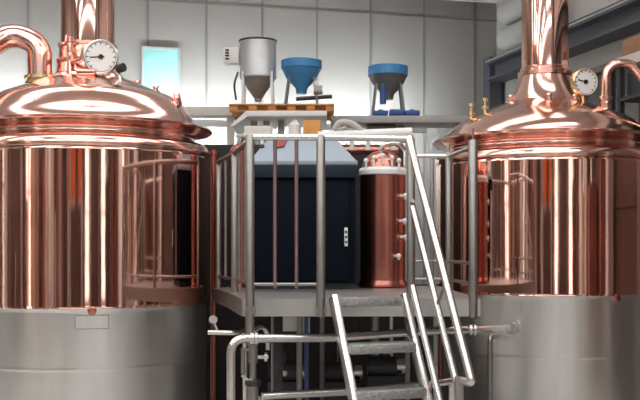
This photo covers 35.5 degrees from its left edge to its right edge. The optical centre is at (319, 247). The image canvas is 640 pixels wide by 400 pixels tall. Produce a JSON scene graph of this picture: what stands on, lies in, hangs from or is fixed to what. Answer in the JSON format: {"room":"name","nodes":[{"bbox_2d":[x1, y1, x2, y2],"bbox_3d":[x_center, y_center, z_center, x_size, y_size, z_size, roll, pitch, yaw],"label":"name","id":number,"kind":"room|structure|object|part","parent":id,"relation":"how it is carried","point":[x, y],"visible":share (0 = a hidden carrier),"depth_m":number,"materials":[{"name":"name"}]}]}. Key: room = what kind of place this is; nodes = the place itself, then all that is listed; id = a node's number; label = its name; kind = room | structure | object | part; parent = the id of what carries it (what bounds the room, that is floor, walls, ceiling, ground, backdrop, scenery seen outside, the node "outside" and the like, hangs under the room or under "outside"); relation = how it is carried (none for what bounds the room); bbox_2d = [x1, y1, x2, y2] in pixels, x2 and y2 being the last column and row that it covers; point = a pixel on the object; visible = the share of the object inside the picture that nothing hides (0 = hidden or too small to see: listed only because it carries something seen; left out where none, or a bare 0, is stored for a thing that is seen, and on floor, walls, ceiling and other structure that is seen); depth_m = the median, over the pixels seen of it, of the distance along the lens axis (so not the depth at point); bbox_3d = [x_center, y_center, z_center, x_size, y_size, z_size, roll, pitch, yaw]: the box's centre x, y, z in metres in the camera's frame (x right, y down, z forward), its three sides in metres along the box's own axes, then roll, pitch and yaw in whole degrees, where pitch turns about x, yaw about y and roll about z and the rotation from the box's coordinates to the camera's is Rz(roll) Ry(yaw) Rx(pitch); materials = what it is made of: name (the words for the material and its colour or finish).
{"room":"processing plant","nodes":[
{"label":"processing plant","id":0,"kind":"room"},
{"bbox_2d":[0,0,496,366],"bbox_3d":[-4.043,-1.190,12.558,13.860,5.700,0.200,0,0,-14],"label":"wall","id":1,"kind":"structure","parent":0,"point":[343,38],"depth_m":13.52,"materials":[{"name":"paint"}]},
{"bbox_2d":[142,46,179,92],"bbox_3d":[-2.058,-2.306,12.931,0.490,0.576,0.048,0,0,-15],"label":"window","id":2,"kind":"structure","parent":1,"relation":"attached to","point":[160,65],"depth_m":12.92,"materials":[{"name":"blue glass"}]},
{"bbox_2d":[27,0,496,283],"bbox_3d":[-4.016,-1.240,12.455,13.460,5.600,0.012,0,0,-14],"label":"trim","id":3,"kind":"structure","parent":1,"relation":"attached to","point":[206,2],"depth_m":13.67,"materials":[{"name":"grey"}]},
{"bbox_2d":[497,4,639,103],"bbox_3d":[5.170,-1.190,4.214,0.200,5.700,20.570,0,0,-14],"label":"wall","id":4,"kind":"structure","parent":0,"point":[607,53],"depth_m":11.68,"materials":[{"name":"paint"}]},
{"bbox_2d":[452,0,505,3],"bbox_3d":[1.524,-3.690,13.197,2.360,0.700,0.450,0,0,-14],"label":"trim","id":5,"kind":"structure","parent":4,"relation":"attached to","point":[482,1],"depth_m":13.55,"materials":[{"name":"white"}]},
{"bbox_2d":[483,57,501,109],"bbox_3d":[2.400,-0.490,13.925,0.180,4.300,0.220,0,0,-14],"label":"trim","id":6,"kind":"structure","parent":4,"relation":"attached to","point":[492,90],"depth_m":13.83,"materials":[{"name":"grey metal"}]},
{"bbox_2d":[496,20,520,50],"bbox_3d":[2.607,-2.740,12.563,0.300,0.300,1.220,0,0,-14],"label":"ventilation duct","id":7,"kind":"object","parent":4,"relation":"attached to","point":[508,38],"visible":0.41,"depth_m":12.80,"materials":[{"name":"metal"}]},
{"bbox_2d":[497,0,520,25],"bbox_3d":[2.627,-3.086,12.568,0.320,0.320,1.220,0,0,-14],"label":"ventilation duct","id":8,"kind":"object","parent":4,"relation":"attached to","point":[509,11],"visible":0.56,"depth_m":12.85,"materials":[{"name":"metal"}]},
{"bbox_2d":[485,0,639,81],"bbox_3d":[3.512,-2.455,9.543,0.300,0.330,8.720,0,0,-14],"label":"trim","id":9,"kind":"structure","parent":4,"relation":"attached to","point":[621,21],"depth_m":11.14,"materials":[{"name":"grey metal"}]},
{"bbox_2d":[569,0,621,23],"bbox_3d":[3.754,-3.120,9.167,0.060,0.840,7.870,0,0,-14],"label":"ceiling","id":10,"kind":"structure","parent":4,"relation":"attached to","point":[578,9],"depth_m":11.65,"materials":[{"name":"paint"}]},
{"bbox_2d":[580,62,639,122],"bbox_3d":[3.228,-1.400,11.164,0.080,1.320,1.300,0,0,-14],"label":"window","id":11,"kind":"structure","parent":4,"relation":"in","point":[632,110],"depth_m":11.07,"materials":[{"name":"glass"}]},
{"bbox_3d":[3.247,-1.400,11.169,0.020,1.250,1.230,0,0,-14],"label":"pane","id":12,"kind":"part","parent":11,"relation":"part of","materials":[{"name":"black"}]},
{"bbox_3d":[-1.443,1.760,2.503,18.669,0.200,23.772,0,0,0],"label":"floor","id":13,"kind":"structure","parent":0,"visible":0},
{"bbox_2d":[0,0,211,399],"bbox_3d":[-2.002,-1.180,8.387,2.179,5.680,2.068,0,0,0],"label":"brewing vat","id":14,"kind":"object","parent":13,"relation":"on","point":[104,174],"visible":1,"depth_m":7.51,"materials":[{"name":"metal"}]},
{"bbox_3d":[-1.694,0.550,7.429,0.250,0.106,0.018,0,0,-15],"label":"nameplate frame","id":15,"kind":"part","parent":14,"relation":"part of","materials":[{"name":"silver metal"}]},
{"bbox_3d":[-1.170,-1.206,8.194,0.080,0.078,0.080,0,0,0],"label":"clamp knob","id":16,"kind":"part","parent":14,"relation":"part of","materials":[{"name":"orange metal"}]},
{"bbox_2d":[184,107,234,144],"bbox_3d":[-1.655,0.030,11.425,1.435,3.259,0.250,0,0,0],"label":"beam","id":17,"kind":"structure","parent":13,"relation":"on","point":[194,112],"depth_m":11.30,"materials":[{"name":"beige paint"}]},
{"bbox_2d":[209,150,217,399],"bbox_3d":[-0.991,0.374,9.300,0.084,2.571,0.083,0,0,0],"label":"copper riser","id":18,"kind":"object","parent":13,"relation":"on","point":[213,154],"visible":0.91,"depth_m":9.27,"materials":[{"name":"metal"}]},
{"bbox_2d":[208,315,246,399],"bbox_3d":[-0.657,1.068,7.125,0.259,1.184,0.283,0,0,0],"label":"pipe","id":19,"kind":"object","parent":13,"relation":"on","point":[213,319],"visible":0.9,"depth_m":7.04,"materials":[{"name":"silver metal"}]},
{"bbox_2d":[193,119,276,144],"bbox_3d":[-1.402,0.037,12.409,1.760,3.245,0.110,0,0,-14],"label":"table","id":20,"kind":"object","parent":13,"relation":"on","point":[208,123],"visible":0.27,"depth_m":12.37,"materials":[{"name":"white plastic"}]},
{"bbox_2d":[236,134,246,142],"bbox_3d":[-0.348,0.242,10.475,1.030,2.835,0.350,0,0,0],"label":"shelf rack","id":21,"kind":"object","parent":13,"relation":"on","point":[240,137],"visible":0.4,"depth_m":10.30,"materials":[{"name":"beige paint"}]},
{"bbox_2d":[244,126,271,133],"bbox_3d":[-0.643,-1.220,10.470,0.280,0.090,0.260,0,0,0],"label":"box","id":22,"kind":"object","parent":21,"relation":"on","point":[247,129],"visible":0.71,"depth_m":10.34,"materials":[{"name":"beige cardboard"}]},
{"bbox_2d":[289,120,300,133],"bbox_3d":[-0.263,-1.258,10.450,0.130,0.165,0.130,0,0,0],"label":"canister","id":23,"kind":"object","parent":21,"relation":"on","point":[294,126],"visible":0.74,"depth_m":10.40,"materials":[{"name":"white plastic"}]},
{"bbox_2d":[303,120,320,133],"bbox_3d":[-0.083,-1.250,10.445,0.180,0.150,0.210,0,0,0],"label":"crate","id":24,"kind":"object","parent":21,"relation":"on","point":[309,126],"visible":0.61,"depth_m":10.34,"materials":[{"name":"orange cardboard"}]},
{"bbox_2d":[241,325,269,399],"bbox_3d":[-0.405,1.087,6.650,0.248,1.146,0.120,0,0,-44],"label":"pipe","id":25,"kind":"object","parent":13,"relation":"on","point":[252,382],"visible":0.83,"depth_m":6.59,"materials":[{"name":"metal"}]},
{"bbox_2d":[271,316,273,399],"bbox_3d":[-0.361,1.060,7.600,0.024,1.200,0.023,0,0,0],"label":"pipe","id":26,"kind":"object","parent":13,"relation":"on","point":[272,317],"visible":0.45,"depth_m":7.59,"materials":[{"name":"metal"}]},
{"bbox_2d":[231,111,326,144],"bbox_3d":[-0.441,0.096,11.175,1.032,3.128,0.950,0,0,0],"label":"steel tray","id":27,"kind":"object","parent":13,"relation":"on","point":[280,119],"visible":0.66,"depth_m":10.85,"materials":[{"name":"white metal"}]},
{"bbox_2d":[229,104,333,120],"bbox_3d":[-0.412,-1.510,11.161,1.128,0.083,0.842,0,0,0],"label":"pallet","id":28,"kind":"object","parent":27,"relation":"on","point":[237,110],"visible":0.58,"depth_m":10.75,"materials":[{"name":"brown wood"}]},
{"bbox_2d":[223,37,276,103],"bbox_3d":[-0.770,-1.929,11.100,0.589,0.748,0.426,0,0,0],"label":"hopper","id":29,"kind":"object","parent":28,"relation":"on","point":[256,56],"visible":1,"depth_m":10.96,"materials":[{"name":"metal"}]},
{"bbox_3d":[-0.848,-1.748,10.977,0.040,0.386,0.035,0,0,0],"label":"leg","id":30,"kind":"part","parent":29,"relation":"part of","materials":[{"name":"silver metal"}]},
{"bbox_3d":[-0.848,-1.748,11.223,0.040,0.386,0.035,0,0,0],"label":"leg","id":31,"kind":"part","parent":29,"relation":"part of","materials":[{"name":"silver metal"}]},
{"bbox_3d":[-0.528,-1.748,10.977,0.040,0.386,0.035,0,0,0],"label":"leg","id":32,"kind":"part","parent":29,"relation":"part of","materials":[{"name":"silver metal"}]},
{"bbox_2d":[281,57,331,103],"bbox_3d":[-0.150,-1.815,11.100,0.566,0.526,0.455,0,0,0],"label":"hopper","id":33,"kind":"object","parent":28,"relation":"on","point":[301,72],"visible":0.99,"depth_m":10.96,"materials":[{"name":"blue plastic"}]},
{"bbox_3d":[-0.365,-1.718,10.975,0.072,0.330,0.049,0,0,0],"label":"leg","id":34,"kind":"part","parent":33,"relation":"part of","materials":[{"name":"grey metal"}]},
{"bbox_3d":[-0.046,-1.718,10.975,0.072,0.330,0.049,0,0,0],"label":"leg","id":35,"kind":"part","parent":33,"relation":"part of","materials":[{"name":"grey metal"}]},
{"bbox_3d":[-0.022,-1.730,10.950,0.100,0.100,0.100,0,0,0],"label":"motor","id":36,"kind":"part","parent":33,"relation":"part of","materials":[{"name":"grey paint"}]},
{"bbox_2d":[268,351,303,399],"bbox_3d":[-0.276,1.260,8.287,0.310,0.801,0.205,0,0,0],"label":"pump","id":37,"kind":"object","parent":13,"relation":"on","point":[289,368],"visible":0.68,"depth_m":8.22,"materials":[{"name":"metal"}]},
{"bbox_3d":[-0.310,0.987,8.300,0.240,0.255,0.170,0,0,0],"label":"motor","id":38,"kind":"part","parent":37,"relation":"part of","materials":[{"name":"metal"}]},
{"bbox_2d":[297,316,301,399],"bbox_3d":[-0.152,1.060,7.400,0.044,1.200,0.043,0,0,0],"label":"pipe","id":39,"kind":"object","parent":13,"relation":"on","point":[299,318],"visible":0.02,"depth_m":7.38,"materials":[{"name":"metal"}]},
{"bbox_2d":[304,316,308,399],"bbox_3d":[-0.101,1.060,7.450,0.032,1.200,0.031,0,0,0],"label":"pipe","id":40,"kind":"object","parent":13,"relation":"on","point":[306,318],"visible":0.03,"depth_m":7.44,"materials":[{"name":"blue"}]},
{"bbox_2d":[203,145,428,399],"bbox_3d":[-0.150,0.330,9.600,2.400,2.660,0.100,0,0,0],"label":"wall","id":41,"kind":"structure","parent":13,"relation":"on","point":[228,319],"depth_m":9.58,"materials":[{"name":"black"}]},
{"bbox_3d":[0.925,0.995,9.600,0.250,1.290,0.040,0,0,0],"label":"panel","id":42,"kind":"part","parent":41,"relation":"part of","materials":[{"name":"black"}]},
{"bbox_2d":[321,124,332,130],"label":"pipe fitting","id":43,"kind":"object","parent":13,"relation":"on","point":[328,127],"depth_m":12.74,"materials":[{"name":"white plastic"}]},
{"bbox_2d":[325,352,362,399],"bbox_3d":[0.200,1.266,8.400,0.310,0.788,0.180,0,0,0],"label":"pump","id":44,"kind":"object","parent":13,"relation":"on","point":[334,378],"visible":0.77,"depth_m":8.32,"materials":[{"name":"metal"}]},
{"bbox_3d":[0.165,0.999,8.400,0.240,0.255,0.170,0,0,0],"label":"motor","id":45,"kind":"part","parent":44,"relation":"part of","materials":[{"name":"metal"}]},
{"bbox_2d":[213,286,481,399],"bbox_3d":[0.080,0.995,7.625,1.940,1.330,2.270,0,0,0],"label":"platform","id":46,"kind":"object","parent":13,"relation":"on","point":[278,303],"visible":0.66,"depth_m":7.10,"materials":[{"name":"metal"}]},
{"bbox_2d":[215,140,245,291],"bbox_3d":[-0.639,-0.150,7.446,0.076,1.161,1.769,0,0,-13],"label":"guard railing","id":47,"kind":"object","parent":46,"relation":"attached to","point":[238,156],"visible":0.89,"depth_m":7.48,"materials":[{"name":"metal"}]},
{"bbox_3d":[-0.840,-0.145,8.280,0.054,1.150,0.054,0,0,0],"label":"post","id":48,"kind":"part","parent":47,"relation":"part of","materials":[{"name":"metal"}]},
{"bbox_3d":[-0.638,-0.710,7.433,0.065,0.042,1.743,0,0,-13],"label":"rail","id":49,"kind":"part","parent":47,"relation":"part of","materials":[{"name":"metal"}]},
{"bbox_3d":[-0.638,0.235,7.433,0.048,0.024,1.743,0,0,-13],"label":"rail","id":50,"kind":"part","parent":47,"relation":"part of","materials":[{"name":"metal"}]},
{"bbox_3d":[-0.640,-0.145,7.500,0.054,1.150,0.054,0,0,0],"label":"post","id":51,"kind":"part","parent":47,"relation":"part of","materials":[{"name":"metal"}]},
{"bbox_2d":[230,143,245,287],"bbox_3d":[-0.665,-0.270,8.320,0.170,1.200,0.170,0,0,0],"label":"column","id":52,"kind":"structure","parent":46,"relation":"on","point":[235,146],"depth_m":8.25,"materials":[{"name":"grey metal"}]},
{"bbox_3d":[-0.620,1.045,8.650,0.120,1.230,0.120,0,0,0],"label":"leg","id":53,"kind":"part","parent":46,"relation":"part of","materials":[{"name":"metal"}]},
{"bbox_3d":[-0.300,1.045,7.250,0.120,1.230,0.120,0,0,0],"label":"leg","id":54,"kind":"part","parent":46,"relation":"part of","materials":[{"name":"metal"}]},
{"bbox_2d":[283,316,296,330],"bbox_3d":[-0.235,0.529,7.570,0.140,0.199,0.060,0,0,0],"label":"junction box","id":55,"kind":"object","parent":46,"relation":"attached to","point":[289,322],"visible":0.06,"depth_m":7.54,"materials":[{"name":"grey metal"}]},
{"bbox_2d":[254,141,357,288],"bbox_3d":[-0.133,-0.287,8.322,0.865,1.235,0.755,0,0,0],"label":"cabinet","id":56,"kind":"object","parent":46,"relation":"on","point":[340,165],"visible":0.77,"depth_m":7.98,"materials":[{"name":"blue metal"}]},
{"bbox_3d":[-0.273,-0.142,7.989,0.475,0.805,0.018,0,0,0],"label":"panel","id":57,"kind":"part","parent":56,"relation":"part of","materials":[{"name":"black paint"}]},
{"bbox_2d":[254,141,357,166],"bbox_3d":[-0.133,-0.784,8.335,0.865,0.242,0.730,0,0,0],"label":"hood","id":58,"kind":"object","parent":56,"relation":"attached to","point":[336,155],"depth_m":8.04,"materials":[{"name":"grey plastic"}]},
{"bbox_3d":[0.117,-0.142,7.988,0.235,0.805,0.020,0,0,0],"label":"door","id":59,"kind":"part","parent":56,"relation":"part of","materials":[{"name":"black paint"}]},
{"bbox_3d":[0.207,-0.088,7.965,0.028,0.150,0.030,0,0,0],"label":"handle","id":60,"kind":"part","parent":56,"relation":"part of","materials":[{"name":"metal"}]},
{"bbox_2d":[302,316,309,332],"bbox_3d":[-0.121,0.537,7.570,0.090,0.214,0.060,0,0,0],"label":"junction box","id":61,"kind":"object","parent":46,"relation":"attached to","point":[302,316],"visible":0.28,"depth_m":7.54,"materials":[{"name":"grey metal"}]},
{"bbox_2d":[244,134,414,345],"bbox_3d":[0.069,-0.053,6.492,1.119,1.366,0.111,0,0,-4],"label":"guard railing","id":62,"kind":"object","parent":46,"relation":"attached to","point":[320,309],"visible":0.91,"depth_m":6.44,"materials":[{"name":"metal"}]},
{"bbox_3d":[-0.452,-0.052,6.460,0.058,1.365,0.058,0,0,0],"label":"post","id":63,"kind":"part","parent":62,"relation":"part of","materials":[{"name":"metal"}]},
{"bbox_3d":[-0.224,0.235,6.460,0.457,0.022,0.022,0,0,0],"label":"rail","id":64,"kind":"part","parent":62,"relation":"part of","materials":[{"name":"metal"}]},
{"bbox_3d":[0.005,-0.143,6.460,0.058,1.177,0.058,0,0,0],"label":"post","id":65,"kind":"part","parent":62,"relation":"part of","materials":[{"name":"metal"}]},
{"bbox_3d":[0.074,-0.715,6.489,1.057,0.042,0.083,0,0,-5],"label":"rail","id":66,"kind":"part","parent":62,"relation":"part of","materials":[{"name":"silver metal"}]},
{"bbox_3d":[0.597,-0.185,6.560,0.056,1.070,0.056,0,0,0],"label":"post","id":67,"kind":"part","parent":62,"relation":"part of","materials":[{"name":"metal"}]},
{"bbox_3d":[0.080,0.340,7.631,1.910,0.020,2.238,0,0,0],"label":"deck plate","id":68,"kind":"part","parent":46,"relation":"part of","materials":[{"name":"grey metal"}]},
{"bbox_2d":[358,142,406,287],"bbox_3d":[0.537,-0.280,8.378,0.435,1.220,0.410,0,0,11],"label":"tank","id":69,"kind":"object","parent":46,"relation":"on","point":[382,173],"visible":0.94,"depth_m":8.22,"materials":[{"name":"brown metal"}]},
{"bbox_3d":[0.525,-0.742,8.380,0.360,0.147,0.360,0,0,0],"label":"lid","id":70,"kind":"part","parent":69,"relation":"part of","materials":[{"name":"orange metal"}]},
{"bbox_3d":[0.950,1.045,8.650,0.120,1.230,0.120,0,0,0],"label":"leg","id":71,"kind":"part","parent":46,"relation":"part of","materials":[{"name":"metal"}]},
{"bbox_3d":[0.920,1.045,7.300,0.120,1.230,0.120,0,0,0],"label":"leg","id":72,"kind":"part","parent":46,"relation":"part of","materials":[{"name":"metal"}]},
{"bbox_2d":[415,129,477,317],"bbox_3d":[0.967,-0.170,7.029,0.304,1.240,1.093,0,0,-16],"label":"guard railing","id":73,"kind":"object","parent":46,"relation":"attached to","point":[472,148],"visible":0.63,"depth_m":6.50,"materials":[{"name":"metal"}]},
{"bbox_3d":[0.840,-0.185,7.500,0.028,1.030,0.028,0,0,0],"label":"post","id":74,"kind":"part","parent":73,"relation":"part of","materials":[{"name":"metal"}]},
{"bbox_3d":[0.966,0.235,7.038,0.264,0.024,1.057,0,0,-16],"label":"rail","id":75,"kind":"part","parent":73,"relation":"part of","materials":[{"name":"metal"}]},
{"bbox_3d":[0.966,0.100,7.038,0.264,0.024,1.057,0,0,-16],"label":"rail","id":76,"kind":"part","parent":73,"relation":"part of","materials":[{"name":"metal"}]},
{"bbox_3d":[0.963,-0.675,7.044,0.287,0.062,1.067,0,0,-17],"label":"rail","id":77,"kind":"part","parent":73,"relation":"part of","materials":[{"name":"silver metal"}]},
{"bbox_3d":[0.965,-0.145,7.500,0.052,1.150,0.052,0,0,0],"label":"post","id":78,"kind":"part","parent":73,"relation":"part of","materials":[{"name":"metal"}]},
{"bbox_3d":[0.965,-0.752,7.500,0.026,0.075,0.026,0,0,-22],"label":"rod","id":79,"kind":"part","parent":73,"relation":"part of","materials":[{"name":"silver metal"}]},
{"bbox_3d":[0.995,-0.128,6.500,0.060,1.155,0.060,0,0,0],"label":"post","id":80,"kind":"part","parent":73,"relation":"part of","materials":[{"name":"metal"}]},
{"bbox_2d":[258,378,453,399],"bbox_3d":[0.291,1.296,6.923,1.483,0.729,0.112,0,0,-20],"label":"drain pipe","id":81,"kind":"object","parent":13,"relation":"on","point":[448,382],"visible":0.62,"depth_m":6.80,"materials":[{"name":"silver metal"}]},
{"bbox_2d":[356,316,359,379],"bbox_3d":[0.342,1.050,9.000,0.040,1.220,0.039,0,0,0],"label":"pipe","id":82,"kind":"object","parent":13,"relation":"on","point":[357,317],"visible":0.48,"depth_m":8.98,"materials":[{"name":"metal"}]},
{"bbox_2d":[318,119,412,399],"bbox_3d":[0.405,0.250,8.994,0.850,2.820,0.152,0,0,0],"label":"pipe","id":83,"kind":"object","parent":13,"relation":"on","point":[358,130],"visible":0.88,"depth_m":8.97,"materials":[{"name":"white metal"}]},
{"bbox_2d":[227,321,517,399],"bbox_3d":[0.632,1.099,7.224,2.989,1.121,0.406,0,0,-43],"label":"pipe","id":84,"kind":"object","parent":13,"relation":"on","point":[511,328],"visible":0.84,"depth_m":6.56,"materials":[{"name":"silver metal"}]},
{"bbox_2d":[366,353,404,399],"bbox_3d":[0.540,1.229,8.200,0.310,0.862,0.180,0,0,0],"label":"pump","id":85,"kind":"object","parent":13,"relation":"on","point":[383,369],"visible":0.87,"depth_m":8.12,"materials":[{"name":"metal"}]},
{"bbox_2d":[371,316,378,355],"bbox_3d":[0.489,1.050,8.900,0.070,1.220,0.068,0,0,0],"label":"pipe","id":86,"kind":"object","parent":85,"relation":"on","point":[374,319],"visible":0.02,"depth_m":8.87,"materials":[{"name":"metal"}]},
{"bbox_3d":[0.505,0.925,8.200,0.240,0.255,0.170,0,0,0],"label":"motor","id":87,"kind":"part","parent":85,"relation":"part of","materials":[{"name":"metal"}]},
{"bbox_2d":[389,316,392,355],"bbox_3d":[0.639,1.050,9.000,0.040,1.220,0.039,0,0,0],"label":"pipe","id":88,"kind":"object","parent":13,"relation":"on","point":[390,317],"visible":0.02,"depth_m":8.98,"materials":[{"name":"silver metal"}]},
{"bbox_2d":[331,116,468,143],"bbox_3d":[0.974,0.101,11.250,1.705,3.118,0.500,0,0,0],"label":"beam","id":89,"kind":"structure","parent":13,"relation":"on","point":[363,121],"depth_m":11.00,"materials":[{"name":"grey metal"}]},
{"bbox_2d":[373,109,387,115],"bbox_3d":[0.670,-1.496,11.050,0.165,0.076,0.100,0,0,0],"label":"sack","id":90,"kind":"object","parent":89,"relation":"on","point":[380,112],"visible":1,"depth_m":11.00,"materials":[{"name":"blue fabric"}]},
{"bbox_2d":[366,124,395,128],"bbox_3d":[0.683,-1.319,11.250,0.322,0.107,0.300,0,0,0],"label":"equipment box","id":91,"kind":"object","parent":89,"relation":"attached to","point":[369,126],"visible":0.4,"depth_m":11.10,"materials":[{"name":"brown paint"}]},
{"bbox_2d":[368,63,407,115],"bbox_3d":[0.767,-1.753,11.261,0.451,0.587,0.490,0,0,0],"label":"hopper","id":92,"kind":"object","parent":89,"relation":"on","point":[387,78],"visible":0.98,"depth_m":11.13,"materials":[{"name":"blue plastic"}]},
{"bbox_3d":[0.609,-1.649,11.156,0.085,0.379,0.035,0,0,-27],"label":"leg","id":93,"kind":"part","parent":92,"relation":"part of","materials":[{"name":"grey metal"}]},
{"bbox_3d":[0.925,-1.649,11.404,0.085,0.379,0.035,0,0,-27],"label":"leg","id":94,"kind":"part","parent":92,"relation":"part of","materials":[{"name":"grey metal"}]},
{"bbox_3d":[0.925,-1.649,11.156,0.085,0.379,0.035,0,0,27],"label":"leg","id":95,"kind":"part","parent":92,"relation":"part of","materials":[{"name":"grey metal"}]},
{"bbox_2d":[389,109,403,115],"bbox_3d":[0.847,-1.496,11.050,0.165,0.076,0.100,0,0,0],"label":"sack","id":96,"kind":"object","parent":89,"relation":"on","point":[392,112],"visible":1,"depth_m":11.00,"materials":[{"name":"blue fabric"}]},
{"bbox_2d":[404,109,419,115],"bbox_3d":[1.018,-1.496,11.050,0.165,0.076,0.100,0,0,0],"label":"sack","id":97,"kind":"object","parent":89,"relation":"on","point":[412,112],"visible":1,"depth_m":11.00,"materials":[{"name":"blue fabric"}]},
{"bbox_2d":[412,128,426,132],"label":"strip light","id":98,"kind":"object","parent":89,"relation":"on","point":[414,130],"depth_m":13.06,"materials":[{"name":"white plastic"}]},
{"bbox_2d":[329,135,474,399],"bbox_3d":[0.469,0.460,6.081,0.599,2.400,0.976,0,0,-18],"label":"staircase","id":99,"kind":"structure","parent":13,"relation":"on","point":[412,346],"depth_m":6.20,"materials":[{"name":"silver metal"}]},
{"bbox_3d":[0.699,0.747,6.235,0.042,1.021,0.601,0,0,-20],"label":"rail","id":100,"kind":"part","parent":99,"relation":"part of","materials":[{"name":"silver metal"}]},
{"bbox_3d":[0.705,0.264,6.219,0.042,1.081,0.635,0,0,-20],"label":"rail","id":101,"kind":"part","parent":99,"relation":"part of","materials":[{"name":"silver metal"}]},
{"bbox_3d":[0.723,0.028,6.132,0.332,1.535,0.870,0,0,0],"label":"handrail","id":102,"kind":"part","parent":99,"relation":"part of","materials":[{"name":"silver metal"}]},
{"bbox_3d":[0.806,1.203,5.800,0.048,0.914,0.048,0,0,0],"label":"newel post","id":103,"kind":"part","parent":99,"relation":"part of","materials":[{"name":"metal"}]},
{"bbox_2d":[439,335,440,387],"bbox_3d":[1.004,1.050,8.300,0.028,1.220,0.027,0,0,0],"label":"pipe","id":104,"kind":"object","parent":13,"relation":"on","point":[439,335],"visible":0.24,"depth_m":8.29,"materials":[{"name":"red metal"}]},
{"bbox_2d":[487,334,498,399],"bbox_3d":[1.342,1.160,7.741,0.040,1.001,0.339,0,0,19],"label":"riser pipe","id":105,"kind":"object","parent":13,"relation":"on","point":[491,337],"visible":1,"depth_m":7.59,"materials":[{"name":"metal"}]},
{"bbox_2d":[432,0,639,399],"bbox_3d":[2.074,-1.180,9.220,2.074,5.680,2.074,0,0,-6],"label":"brewing vat","id":106,"kind":"object","parent":13,"relation":"on","point":[559,170],"visible":0.91,"depth_m":8.33,"materials":[{"name":"metal"}]},
{"bbox_3d":[1.736,-1.354,9.097,0.080,0.078,0.080,0,0,0],"label":"clamp knob","id":107,"kind":"part","parent":106,"relation":"part of","materials":[{"name":"orange metal"}]},
{"bbox_3d":[2.013,-1.324,8.784,0.080,0.078,0.080,0,0,0],"label":"clamp knob","id":108,"kind":"part","parent":106,"relation":"part of","materials":[{"name":"orange metal"}]},
{"bbox_3d":[2.246,-1.316,8.793,0.080,0.078,0.080,0,0,0],"label":"clamp knob","id":109,"kind":"part","parent":106,"relation":"part of","materials":[{"name":"orange metal"}]},
{"bbox_3d":[2.534,-1.258,8.834,0.080,0.078,0.080,0,0,0],"label":"clamp knob","id":110,"kind":"part","parent":106,"relation":"part of","materials":[{"name":"orange metal"}]},
{"bbox_2d":[617,51,639,113],"bbox_3d":[3.337,-0.105,9.384,0.540,3.530,1.160,0,0,-14],"label":"storage rack","id":111,"kind":"object","parent":13,"relation":"on","point":[622,99],"visible":0.18,"depth_m":9.83,"materials":[{"name":"metal"}]},
{"bbox_2d":[622,34,639,56],"bbox_3d":[3.215,-1.955,9.694,0.400,0.170,0.400,0,0,-15],"label":"cardboard box","id":112,"kind":"object","parent":111,"relation":"on","point":[631,45],"visible":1,"depth_m":9.67,"materials":[{"name":"brown cardboard"}]},
{"bbox_2d":[628,73,639,94],"bbox_3d":[3.255,-1.587,9.621,0.400,0.225,0.440,0,0,-14],"label":"storage bin","id":113,"kind":"object","parent":111,"relation":"on","point":[633,82],"visible":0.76,"depth_m":9.68,"materials":[{"name":"metal"}]}
]}

